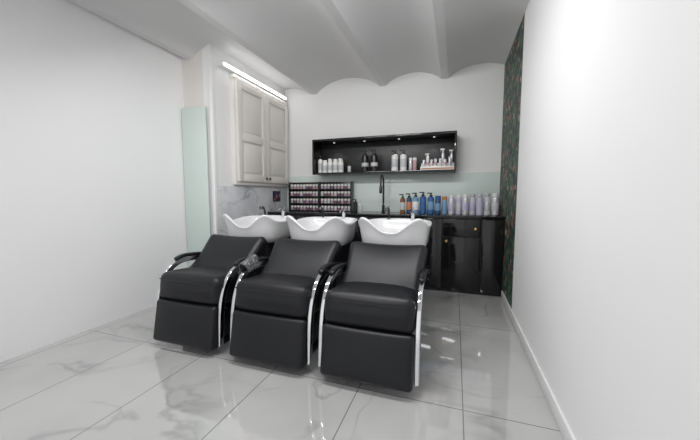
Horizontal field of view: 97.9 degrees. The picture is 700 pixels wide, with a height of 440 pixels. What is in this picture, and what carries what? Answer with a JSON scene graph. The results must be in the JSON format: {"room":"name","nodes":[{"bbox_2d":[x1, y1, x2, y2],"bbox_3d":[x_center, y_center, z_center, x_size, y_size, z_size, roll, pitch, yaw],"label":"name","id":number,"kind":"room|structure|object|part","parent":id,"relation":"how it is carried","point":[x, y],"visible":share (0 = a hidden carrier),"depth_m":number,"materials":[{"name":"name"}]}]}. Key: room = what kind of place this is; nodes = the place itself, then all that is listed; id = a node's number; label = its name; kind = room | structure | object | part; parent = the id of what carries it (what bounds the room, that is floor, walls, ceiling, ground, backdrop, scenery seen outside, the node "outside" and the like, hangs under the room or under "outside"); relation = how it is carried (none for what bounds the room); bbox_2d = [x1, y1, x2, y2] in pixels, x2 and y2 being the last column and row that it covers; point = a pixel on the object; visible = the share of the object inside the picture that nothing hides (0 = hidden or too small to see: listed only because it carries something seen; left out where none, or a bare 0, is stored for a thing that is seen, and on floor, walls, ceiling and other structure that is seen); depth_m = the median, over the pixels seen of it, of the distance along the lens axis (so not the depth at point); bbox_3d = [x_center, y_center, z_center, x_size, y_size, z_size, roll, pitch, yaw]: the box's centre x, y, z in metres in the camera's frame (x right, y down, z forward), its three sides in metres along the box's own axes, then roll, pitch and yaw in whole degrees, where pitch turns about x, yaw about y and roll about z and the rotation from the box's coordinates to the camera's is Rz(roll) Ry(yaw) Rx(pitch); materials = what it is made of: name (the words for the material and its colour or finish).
{"room":"salon","nodes":[
{"label":"salon","id":0,"kind":"room"},
{"bbox_2d":[0,0,187,361],"bbox_3d":[-2.777,-0.473,1.483,0.120,3.100,4.660,2,5,19],"label":"wall","id":1,"kind":"structure","parent":0,"point":[93,209],"depth_m":2.62,"materials":[{"name":"white paint"}]},
{"bbox_2d":[182,49,203,108],"bbox_3d":[-1.867,-0.654,3.690,0.440,3.100,0.120,2,5,19],"label":"wall","id":2,"kind":"structure","parent":0,"point":[192,69],"depth_m":3.53,"materials":[{"name":"beige paint"}]},
{"bbox_2d":[202,44,286,234],"bbox_3d":[-1.363,-0.704,4.292,0.120,3.100,1.590,2,5,19],"label":"wall","id":3,"kind":"structure","parent":0,"point":[221,76],"depth_m":3.62,"materials":[{"name":"paint"}]},
{"bbox_2d":[207,59,219,234],"bbox_3d":[-1.574,-0.452,3.547,0.047,2.720,0.050,2,5,19],"label":"trim","id":4,"kind":"structure","parent":3,"relation":"attached to","point":[210,65],"depth_m":3.50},
{"bbox_2d":[217,61,286,100],"bbox_3d":[-1.256,-1.857,4.165,0.103,0.050,1.400,2,5,19],"label":"tube light","id":5,"kind":"object","parent":3,"relation":"attached to","point":[222,64],"visible":0.92,"depth_m":3.94,"materials":[{"name":"white plastic"}]},
{"bbox_2d":[218,186,286,235],"bbox_3d":[-1.296,0.189,4.358,0.012,1.310,1.560,2,5,19],"label":"marble panel","id":6,"kind":"object","parent":3,"relation":"attached to","point":[236,202],"visible":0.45,"depth_m":4.04,"materials":[{"name":"white stone"}]},
{"bbox_2d":[273,191,280,201],"bbox_3d":[-1.136,-0.369,4.734,0.015,0.160,0.200,2,5,19],"label":"framed picture","id":7,"kind":"object","parent":6,"relation":"attached to","point":[276,194],"visible":1,"depth_m":4.71,"materials":[{"name":"black plastic"}]},
{"bbox_2d":[274,192,279,200],"bbox_3d":[-1.131,-0.369,4.732,0.003,0.130,0.170,2,5,19],"label":"print","id":8,"kind":"object","parent":7,"relation":"attached to","point":[276,194],"depth_m":4.73},
{"bbox_2d":[229,73,288,186],"bbox_3d":[-1.209,-1.160,4.349,0.109,1.340,1.290,2,5,19],"label":"upper cabinet","id":9,"kind":"object","parent":3,"relation":"attached to","point":[259,118],"visible":0.99,"depth_m":4.16,"materials":[{"name":"beige paint"}]},
{"bbox_3d":[-1.298,-1.126,4.059,0.028,1.230,0.600,2,5,19],"label":"door","id":10,"kind":"part","parent":9,"relation":"part of","materials":[{"name":"beige paint"}]},
{"bbox_3d":[-1.231,-1.804,4.304,0.062,0.050,1.290,2,5,19],"label":"cornice","id":11,"kind":"part","parent":9,"relation":"part of","materials":[{"name":"beige paint"}]},
{"bbox_3d":[-1.100,-1.173,4.632,0.028,1.230,0.600,2,5,19],"label":"door","id":12,"kind":"part","parent":9,"relation":"part of","materials":[{"name":"beige paint"}]},
{"bbox_2d":[0,289,563,439],"bbox_3d":[-0.773,1.103,1.843,4.000,0.100,6.400,2,5,19],"label":"floor","id":13,"kind":"structure","parent":0,"point":[113,380],"depth_m":1.85,"materials":[{"name":"tile"}]},
{"bbox_2d":[181,106,210,266],"bbox_3d":[-1.801,-0.195,3.596,0.350,2.200,0.025,2,5,19],"label":"glass panel","id":14,"kind":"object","parent":13,"relation":"on","point":[194,127],"depth_m":3.56,"materials":[{"name":"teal glass"}]},
{"bbox_2d":[153,234,267,350],"bbox_3d":[-1.163,0.574,2.669,0.668,0.818,0.816,2,5,19],"label":"salon chair","id":15,"kind":"object","parent":13,"relation":"on","point":[194,302],"visible":0.84,"depth_m":2.37,"materials":[{"name":"black leather"}]},
{"bbox_3d":[-1.468,0.614,2.745,0.028,0.580,0.630,2,5,19],"label":"arm frame","id":16,"kind":"part","parent":15,"relation":"part of","materials":[{"name":"silver metal"}]},
{"bbox_3d":[-1.191,0.538,2.584,0.592,0.274,0.530,2,5,19],"label":"seat","id":17,"kind":"part","parent":15,"relation":"part of","materials":[{"name":"black leather"}]},
{"bbox_3d":[-1.134,0.803,2.771,0.440,0.345,0.640,2,5,19],"label":"frame","id":18,"kind":"part","parent":15,"relation":"part of","materials":[{"name":"silver metal"}]},
{"bbox_3d":[-0.877,0.630,2.543,0.028,0.580,0.630,2,5,19],"label":"arm frame","id":19,"kind":"part","parent":15,"relation":"part of","materials":[{"name":"silver metal"}]},
{"bbox_3d":[-1.114,0.349,2.792,0.621,0.390,0.448,2,5,19],"label":"backrest","id":20,"kind":"part","parent":15,"relation":"part of","materials":[{"name":"black leather"}]},
{"bbox_2d":[223,206,293,274],"bbox_3d":[-0.956,0.391,3.317,0.632,1.077,0.605,2,5,19],"label":"basin","id":21,"kind":"object","parent":13,"relation":"on","point":[270,227],"visible":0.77,"depth_m":3.07,"materials":[{"name":"white ceramic"}]},
{"bbox_3d":[-0.961,0.072,3.278,0.632,0.300,0.579,2,5,19],"label":"bowl","id":22,"kind":"part","parent":21,"relation":"part of","materials":[{"name":"white ceramic"}]},
{"bbox_2d":[278,207,284,216],"bbox_3d":[-0.771,-0.099,3.447,0.040,0.122,0.164,2,5,19],"label":"mixer tap","id":23,"kind":"object","parent":21,"relation":"on","point":[283,212],"depth_m":3.46,"materials":[{"name":"silver metal"}]},
{"bbox_2d":[229,238,341,369],"bbox_3d":[-0.463,0.594,2.429,0.668,0.818,0.816,2,5,19],"label":"salon chair","id":24,"kind":"object","parent":13,"relation":"on","point":[275,318],"visible":0.86,"depth_m":2.13,"materials":[{"name":"black leather"}]},
{"bbox_2d":[238,254,258,275],"bbox_3d":[-0.801,0.373,2.409,0.106,0.185,0.200,2,5,19],"label":"draped cloth","id":25,"kind":"object","parent":24,"relation":"on","point":[252,261],"visible":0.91,"depth_m":2.37,"materials":[{"name":"grey fabric"}]},
{"bbox_3d":[-0.768,0.633,2.505,0.028,0.580,0.630,2,5,19],"label":"arm frame","id":26,"kind":"part","parent":24,"relation":"part of","materials":[{"name":"silver metal"}]},
{"bbox_3d":[-0.491,0.558,2.344,0.592,0.274,0.530,2,5,19],"label":"seat","id":27,"kind":"part","parent":24,"relation":"part of","materials":[{"name":"black leather"}]},
{"bbox_3d":[-0.414,0.369,2.551,0.621,0.390,0.448,2,5,19],"label":"backrest","id":28,"kind":"part","parent":24,"relation":"part of","materials":[{"name":"black leather"}]},
{"bbox_3d":[-0.434,0.823,2.531,0.440,0.345,0.640,2,5,19],"label":"frame","id":29,"kind":"part","parent":24,"relation":"part of","materials":[{"name":"silver metal"}]},
{"bbox_3d":[-0.178,0.650,2.303,0.028,0.580,0.630,2,5,19],"label":"arm frame","id":30,"kind":"part","parent":24,"relation":"part of","materials":[{"name":"silver metal"}]},
{"bbox_2d":[269,214,305,238],"bbox_3d":[-0.845,0.357,4.720,0.606,0.915,0.583,2,5,19],"label":"base cabinet","id":31,"kind":"object","parent":13,"relation":"on","point":[296,217],"visible":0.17,"depth_m":4.39,"materials":[{"name":"black laminate"}]},
{"bbox_3d":[-0.785,0.371,4.431,0.297,0.875,0.018,2,5,19],"label":"door","id":32,"kind":"part","parent":31,"relation":"part of","materials":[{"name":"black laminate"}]},
{"bbox_2d":[268,210,504,219],"bbox_3d":[0.370,-0.083,4.273,3.176,0.035,0.567,2,5,19],"label":"countertop","id":33,"kind":"structure","parent":31,"relation":"on","point":[287,212],"depth_m":3.97,"materials":[{"name":"black laminate"}]},
{"bbox_2d":[288,182,318,210],"bbox_3d":[-0.708,-0.372,4.825,0.520,0.450,0.130,2,5,19],"label":"rack","id":34,"kind":"object","parent":33,"relation":"on","point":[289,183],"visible":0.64,"depth_m":4.84,"materials":[{"name":"black plastic"}]},
{"bbox_3d":[-0.950,-0.378,4.903,0.012,0.450,0.120,2,5,19],"label":"panel","id":35,"kind":"part","parent":34,"relation":"part of","materials":[{"name":"black plastic"}]},
{"bbox_2d":[319,181,353,211],"bbox_3d":[-0.212,-0.358,4.655,0.520,0.450,0.130,2,5,19],"label":"rack","id":36,"kind":"object","parent":33,"relation":"on","point":[351,183],"visible":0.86,"depth_m":4.67,"materials":[{"name":"black plastic"}]},
{"bbox_3d":[-0.454,-0.364,4.732,0.012,0.450,0.120,2,5,19],"label":"panel","id":37,"kind":"part","parent":36,"relation":"part of","materials":[{"name":"black plastic"}]},
{"bbox_3d":[0.027,-0.350,4.567,0.012,0.450,0.120,2,5,19],"label":"panel","id":38,"kind":"part","parent":36,"relation":"part of","materials":[{"name":"black plastic"}]},
{"bbox_2d":[352,199,357,212],"bbox_3d":[0.071,-0.202,4.331,0.078,0.193,0.060,2,5,19],"label":"pump bottle","id":39,"kind":"object","parent":33,"relation":"on","point":[355,204],"visible":1,"depth_m":4.31,"materials":[{"name":"black plastic"}]},
{"bbox_2d":[359,203,361,212],"bbox_3d":[0.149,-0.168,4.304,0.052,0.130,0.052,2,5,19],"label":"bottle","id":40,"kind":"object","parent":33,"relation":"on","point":[360,204],"visible":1,"depth_m":4.28,"materials":[{"name":"grey plastic"}]},
{"bbox_2d":[379,175,389,212],"bbox_3d":[0.484,-0.366,4.260,0.132,0.532,0.220,2,5,19],"label":"kitchen faucet","id":41,"kind":"object","parent":33,"relation":"on","point":[381,176],"visible":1,"depth_m":4.33,"materials":[{"name":"black metal"}]},
{"bbox_3d":[0.448,-0.416,4.261,0.040,0.432,0.206,2,5,19],"label":"spout","id":42,"kind":"part","parent":41,"relation":"part of","materials":[{"name":"black plastic"}]},
{"bbox_2d":[399,194,404,213],"bbox_3d":[0.700,-0.217,4.091,0.082,0.261,0.069,2,5,19],"label":"pump bottle","id":43,"kind":"object","parent":33,"relation":"on","point":[402,200],"visible":1,"depth_m":4.07,"materials":[{"name":"orange plastic"}]},
{"bbox_2d":[406,193,411,213],"bbox_3d":[0.793,-0.222,4.098,0.073,0.271,0.079,4,6,42],"label":"pump bottle","id":44,"kind":"object","parent":33,"relation":"on","point":[409,199],"visible":0.99,"depth_m":4.08,"materials":[{"name":"blue plastic"}]},
{"bbox_2d":[412,193,418,213],"bbox_3d":[0.868,-0.222,4.037,0.086,0.281,0.086,3,6,35],"label":"pump bottle","id":45,"kind":"object","parent":33,"relation":"on","point":[415,201],"visible":0.98,"depth_m":4.01,"materials":[{"name":"blue plastic"}]},
{"bbox_2d":[419,192,425,213],"bbox_3d":[0.962,-0.226,4.029,0.092,0.291,0.088,2,5,19],"label":"pump bottle","id":46,"kind":"object","parent":33,"relation":"on","point":[422,208],"visible":0.99,"depth_m":4.00,"materials":[{"name":"blue plastic"}]},
{"bbox_2d":[427,193,433,213],"bbox_3d":[1.059,-0.219,3.998,0.090,0.281,0.090,3,6,35],"label":"pump bottle","id":47,"kind":"object","parent":33,"relation":"on","point":[430,201],"visible":0.99,"depth_m":3.97,"materials":[{"name":"blue plastic"}]},
{"bbox_2d":[435,196,440,213],"bbox_3d":[1.137,-0.194,3.945,0.076,0.240,0.076,2,5,19],"label":"bottle","id":48,"kind":"object","parent":33,"relation":"on","point":[437,198],"visible":0.98,"depth_m":3.92,"materials":[{"name":"blue plastic"}]},
{"bbox_2d":[442,196,446,213],"bbox_3d":[1.224,-0.190,3.952,0.066,0.230,0.066,2,5,19],"label":"bottle","id":49,"kind":"object","parent":33,"relation":"on","point":[444,198],"visible":0.93,"depth_m":3.92,"materials":[{"name":"blue plastic"}]},
{"bbox_2d":[448,195,454,214],"bbox_3d":[1.292,-0.194,3.889,0.080,0.250,0.080,2,5,19],"label":"bottle","id":50,"kind":"object","parent":33,"relation":"on","point":[451,201],"visible":1,"depth_m":3.86,"materials":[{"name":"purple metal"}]},
{"bbox_2d":[455,195,461,214],"bbox_3d":[1.386,-0.195,3.898,0.080,0.250,0.080,2,5,19],"label":"bottle","id":51,"kind":"object","parent":33,"relation":"on","point":[458,201],"visible":1,"depth_m":3.87,"materials":[{"name":"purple plastic"}]},
{"bbox_2d":[462,194,468,214],"bbox_3d":[1.450,-0.195,3.834,0.080,0.260,0.080,2,5,19],"label":"bottle","id":52,"kind":"object","parent":33,"relation":"on","point":[465,200],"visible":1,"depth_m":3.80,"materials":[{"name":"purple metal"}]},
{"bbox_2d":[469,194,475,214],"bbox_3d":[1.540,-0.196,3.844,0.080,0.260,0.080,2,5,19],"label":"bottle","id":53,"kind":"object","parent":33,"relation":"on","point":[472,200],"visible":0.98,"depth_m":3.81,"materials":[{"name":"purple plastic"}]},
{"bbox_2d":[476,194,482,214],"bbox_3d":[1.608,-0.191,3.783,0.080,0.260,0.080,2,5,19],"label":"bottle","id":54,"kind":"object","parent":33,"relation":"on","point":[479,201],"visible":0.97,"depth_m":3.75,"materials":[{"name":"purple plastic"}]},
{"bbox_2d":[483,193,490,214],"bbox_3d":[1.700,-0.196,3.782,0.084,0.270,0.084,2,5,19],"label":"bottle","id":55,"kind":"object","parent":33,"relation":"on","point":[487,199],"visible":0.95,"depth_m":3.75,"materials":[{"name":"grey plastic"}]},
{"bbox_2d":[491,193,498,215],"bbox_3d":[1.779,-0.192,3.736,0.086,0.270,0.086,2,5,19],"label":"bottle","id":56,"kind":"object","parent":33,"relation":"on","point":[495,199],"visible":0.97,"depth_m":3.70,"materials":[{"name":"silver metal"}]},
{"bbox_2d":[286,206,356,287],"bbox_3d":[-0.261,0.411,3.078,0.632,1.077,0.605,2,5,19],"label":"basin","id":57,"kind":"object","parent":13,"relation":"on","point":[341,229],"visible":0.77,"depth_m":2.84,"materials":[{"name":"white ceramic"}]},
{"bbox_3d":[-0.266,0.091,3.039,0.632,0.300,0.579,2,5,19],"label":"bowl","id":58,"kind":"part","parent":57,"relation":"part of","materials":[{"name":"white ceramic"}]},
{"bbox_2d":[340,206,345,217],"bbox_3d":[-0.076,-0.079,3.208,0.040,0.122,0.164,2,5,19],"label":"mixer tap","id":59,"kind":"object","parent":57,"relation":"on","point":[343,213],"depth_m":3.22,"materials":[{"name":"silver metal"}]},
{"bbox_2d":[305,215,346,216],"bbox_3d":[-0.261,0.373,4.520,0.621,0.915,0.583,2,5,19],"label":"base cabinet","id":60,"kind":"object","parent":13,"relation":"on","point":[306,215],"visible":0.12,"depth_m":4.28,"materials":[{"name":"black laminate"}]},
{"bbox_2d":[347,216,391,249],"bbox_3d":[0.330,0.390,4.317,0.621,0.915,0.583,2,5,19],"label":"base cabinet","id":61,"kind":"object","parent":13,"relation":"on","point":[357,237],"visible":0.17,"depth_m":4.09,"materials":[{"name":"black laminate"}]},
{"bbox_3d":[0.101,0.396,4.127,0.304,0.875,0.018,2,5,19],"label":"door","id":62,"kind":"part","parent":61,"relation":"part of","materials":[{"name":"black laminate"}]},
{"bbox_2d":[318,241,429,392],"bbox_3d":[0.208,0.613,2.198,0.668,0.818,0.816,2,5,19],"label":"salon chair","id":63,"kind":"object","parent":13,"relation":"on","point":[372,317],"visible":1,"depth_m":1.90,"materials":[{"name":"black leather"}]},
{"bbox_3d":[-0.097,0.652,2.275,0.028,0.580,0.630,2,5,19],"label":"arm frame","id":64,"kind":"part","parent":63,"relation":"part of","materials":[{"name":"silver metal"}]},
{"bbox_3d":[0.180,0.577,2.113,0.592,0.274,0.530,2,5,19],"label":"seat","id":65,"kind":"part","parent":63,"relation":"part of","materials":[{"name":"black leather"}]},
{"bbox_3d":[0.257,0.388,2.321,0.621,0.390,0.448,2,5,19],"label":"backrest","id":66,"kind":"part","parent":63,"relation":"part of","materials":[{"name":"black leather"}]},
{"bbox_3d":[0.493,0.669,2.072,0.028,0.580,0.630,2,5,19],"label":"arm frame","id":67,"kind":"part","parent":63,"relation":"part of","materials":[{"name":"silver metal"}]},
{"bbox_2d":[358,207,431,245],"bbox_3d":[0.424,0.430,2.843,0.632,1.077,0.605,2,5,19],"label":"basin","id":68,"kind":"object","parent":13,"relation":"on","point":[390,231],"visible":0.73,"depth_m":2.58,"materials":[{"name":"white ceramic"}]},
{"bbox_2d":[411,207,414,219],"bbox_3d":[0.610,-0.060,2.973,0.040,0.122,0.164,2,5,19],"label":"mixer tap","id":69,"kind":"object","parent":68,"relation":"on","point":[412,212],"depth_m":2.99,"materials":[{"name":"silver metal"}]},
{"bbox_2d":[392,217,442,290],"bbox_3d":[0.921,0.407,4.114,0.621,0.915,0.583,2,5,19],"label":"base cabinet","id":70,"kind":"object","parent":13,"relation":"on","point":[434,245],"visible":0.15,"depth_m":3.79,"materials":[{"name":"black laminate"}]},
{"bbox_3d":[0.984,0.421,3.824,0.304,0.875,0.018,2,5,19],"label":"door","id":71,"kind":"part","parent":70,"relation":"part of","materials":[{"name":"black laminate"}]},
{"bbox_2d":[441,218,504,296],"bbox_3d":[1.542,0.424,3.901,0.686,0.915,0.583,2,5,19],"label":"base cabinet","id":72,"kind":"object","parent":13,"relation":"on","point":[472,249],"visible":0.94,"depth_m":3.65,"materials":[{"name":"black laminate"}]},
{"bbox_3d":[1.347,0.538,3.708,0.430,0.660,0.018,2,5,19],"label":"door","id":73,"kind":"part","parent":72,"relation":"part of","materials":[{"name":"black laminate"}]},
{"bbox_3d":[1.347,0.097,3.672,0.430,0.205,0.018,2,5,19],"label":"drawer","id":74,"kind":"part","parent":72,"relation":"part of","materials":[{"name":"black laminate"}]},
{"bbox_3d":[1.671,0.440,3.588,0.234,0.875,0.018,2,5,19],"label":"door","id":75,"kind":"part","parent":72,"relation":"part of","materials":[{"name":"black laminate"}]},
{"bbox_2d":[69,0,528,93],"bbox_3d":[-0.906,-1.893,1.643,4.320,0.397,6.400,2,5,19],"label":"ceiling","id":76,"kind":"structure","parent":0,"point":[308,45],"depth_m":3.11,"materials":[{"name":"paint"}]},
{"bbox_2d":[285,63,504,213],"bbox_3d":[0.480,-0.726,4.560,3.390,3.100,0.120,2,5,19],"label":"wall","id":77,"kind":"structure","parent":0,"point":[469,103],"depth_m":4.29,"materials":[{"name":"paint"}]},
{"bbox_2d":[312,131,456,175],"bbox_3d":[0.445,-0.913,4.334,2.020,0.510,0.299,2,5,19],"label":"wall shelf","id":78,"kind":"object","parent":77,"relation":"attached to","point":[350,149],"visible":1,"depth_m":4.38,"materials":[{"name":"black laminate"}]},
{"bbox_3d":[-0.498,-0.937,4.658,0.025,0.455,0.299,2,5,19],"label":"panel","id":79,"kind":"part","parent":78,"relation":"part of","materials":[{"name":"black laminate"}]},
{"bbox_2d":[317,156,322,172],"bbox_3d":[-0.455,-0.837,4.620,0.082,0.261,0.069,2,5,19],"label":"pump bottle","id":80,"kind":"object","parent":78,"relation":"on","point":[320,161],"visible":0.86,"depth_m":4.59,"materials":[{"name":"white plastic"}]},
{"bbox_2d":[322,160,327,172],"bbox_3d":[-0.375,-0.797,4.574,0.078,0.190,0.078,2,5,19],"label":"bottle","id":81,"kind":"object","parent":78,"relation":"on","point":[324,164],"visible":0.92,"depth_m":4.54,"materials":[{"name":"white plastic"}]},
{"bbox_2d":[328,159,332,172],"bbox_3d":[-0.295,-0.800,4.546,0.078,0.200,0.078,2,5,19],"label":"bottle","id":82,"kind":"object","parent":78,"relation":"on","point":[330,163],"visible":0.96,"depth_m":4.52,"materials":[{"name":"white plastic"}]},
{"bbox_2d":[333,159,337,171],"bbox_3d":[-0.214,-0.798,4.519,0.078,0.200,0.078,2,5,19],"label":"bottle","id":83,"kind":"object","parent":78,"relation":"on","point":[335,163],"visible":0.83,"depth_m":4.49,"materials":[{"name":"white plastic"}]},
{"bbox_2d":[338,160,343,171],"bbox_3d":[-0.134,-0.791,4.491,0.078,0.190,0.078,2,5,19],"label":"bottle","id":84,"kind":"object","parent":78,"relation":"on","point":[340,163],"visible":0.85,"depth_m":4.46,"materials":[{"name":"white plastic"}]},
{"bbox_2d":[362,150,368,171],"bbox_3d":[0.218,-0.842,4.387,0.102,0.310,0.102,2,5,19],"label":"pump bottle","id":85,"kind":"object","parent":78,"relation":"on","point":[365,158],"visible":0.94,"depth_m":4.35,"materials":[{"name":"black plastic"}]},
{"bbox_2d":[371,150,377,171],"bbox_3d":[0.345,-0.839,4.343,0.102,0.310,0.102,2,5,19],"label":"pump bottle","id":86,"kind":"object","parent":78,"relation":"on","point":[374,157],"visible":0.93,"depth_m":4.30,"materials":[{"name":"black plastic"}]},
{"bbox_2d":[391,150,397,170],"bbox_3d":[0.624,-0.821,4.248,0.095,0.291,0.094,2,5,19],"label":"pump bottle","id":87,"kind":"object","parent":78,"relation":"on","point":[394,161],"visible":0.95,"depth_m":4.21,"materials":[{"name":"white plastic"}]},
{"bbox_2d":[400,150,406,170],"bbox_3d":[0.737,-0.818,4.209,0.095,0.291,0.094,2,5,19],"label":"pump bottle","id":88,"kind":"object","parent":78,"relation":"on","point":[403,157],"visible":0.94,"depth_m":4.18,"materials":[{"name":"white plastic"}]},
{"bbox_2d":[409,158,412,170],"bbox_3d":[0.829,-0.759,4.172,0.050,0.180,0.050,2,5,19],"label":"bottle","id":89,"kind":"object","parent":78,"relation":"on","point":[410,159],"visible":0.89,"depth_m":4.15,"materials":[{"name":"white plastic"}]},
{"bbox_2d":[413,157,416,169],"bbox_3d":[0.881,-0.758,4.154,0.050,0.180,0.050,2,5,19],"label":"bottle","id":90,"kind":"object","parent":78,"relation":"on","point":[414,158],"visible":0.84,"depth_m":4.13,"materials":[{"name":"plastic"}]},
{"bbox_2d":[420,163,453,169],"bbox_3d":[1.164,-0.710,4.059,0.430,0.100,0.182,2,5,19],"label":"display stand","id":91,"kind":"object","parent":78,"relation":"on","point":[425,167],"visible":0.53,"depth_m":4.00,"materials":[{"name":"white plastic"}]},
{"bbox_2d":[440,148,444,162],"bbox_3d":[1.240,-0.859,4.085,0.057,0.192,0.044,2,5,19],"label":"pump bottle","id":92,"kind":"object","parent":91,"relation":"on","point":[443,153],"visible":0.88,"depth_m":4.07,"materials":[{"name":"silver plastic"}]},
{"bbox_2d":[449,150,453,162],"bbox_3d":[1.344,-0.846,4.051,0.057,0.173,0.044,2,5,19],"label":"pump bottle","id":93,"kind":"object","parent":91,"relation":"on","point":[451,153],"visible":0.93,"depth_m":4.03,"materials":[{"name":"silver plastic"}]},
{"bbox_3d":[1.388,-0.884,4.010,0.025,0.455,0.299,2,5,19],"label":"panel","id":94,"kind":"part","parent":78,"relation":"part of","materials":[{"name":"black laminate"}]},
{"bbox_2d":[287,172,499,213],"bbox_3d":[0.464,-0.397,4.523,3.175,0.550,0.012,2,5,19],"label":"glass panel","id":95,"kind":"object","parent":77,"relation":"attached to","point":[366,187],"visible":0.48,"depth_m":4.37,"materials":[{"name":"clear glass"}]},
{"bbox_2d":[499,0,699,439],"bbox_3d":[1.008,-0.435,1.022,0.120,3.100,6.250,2,5,19],"label":"wall","id":96,"kind":"structure","parent":0,"point":[606,289],"depth_m":1.15,"materials":[{"name":"white paint"}]},
{"bbox_2d":[501,291,575,439],"bbox_3d":[0.848,1.086,0.889,0.015,0.090,5.660,2,5,19],"label":"baseboard","id":97,"kind":"structure","parent":96,"relation":"attached to","point":[558,415],"depth_m":1.87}
]}

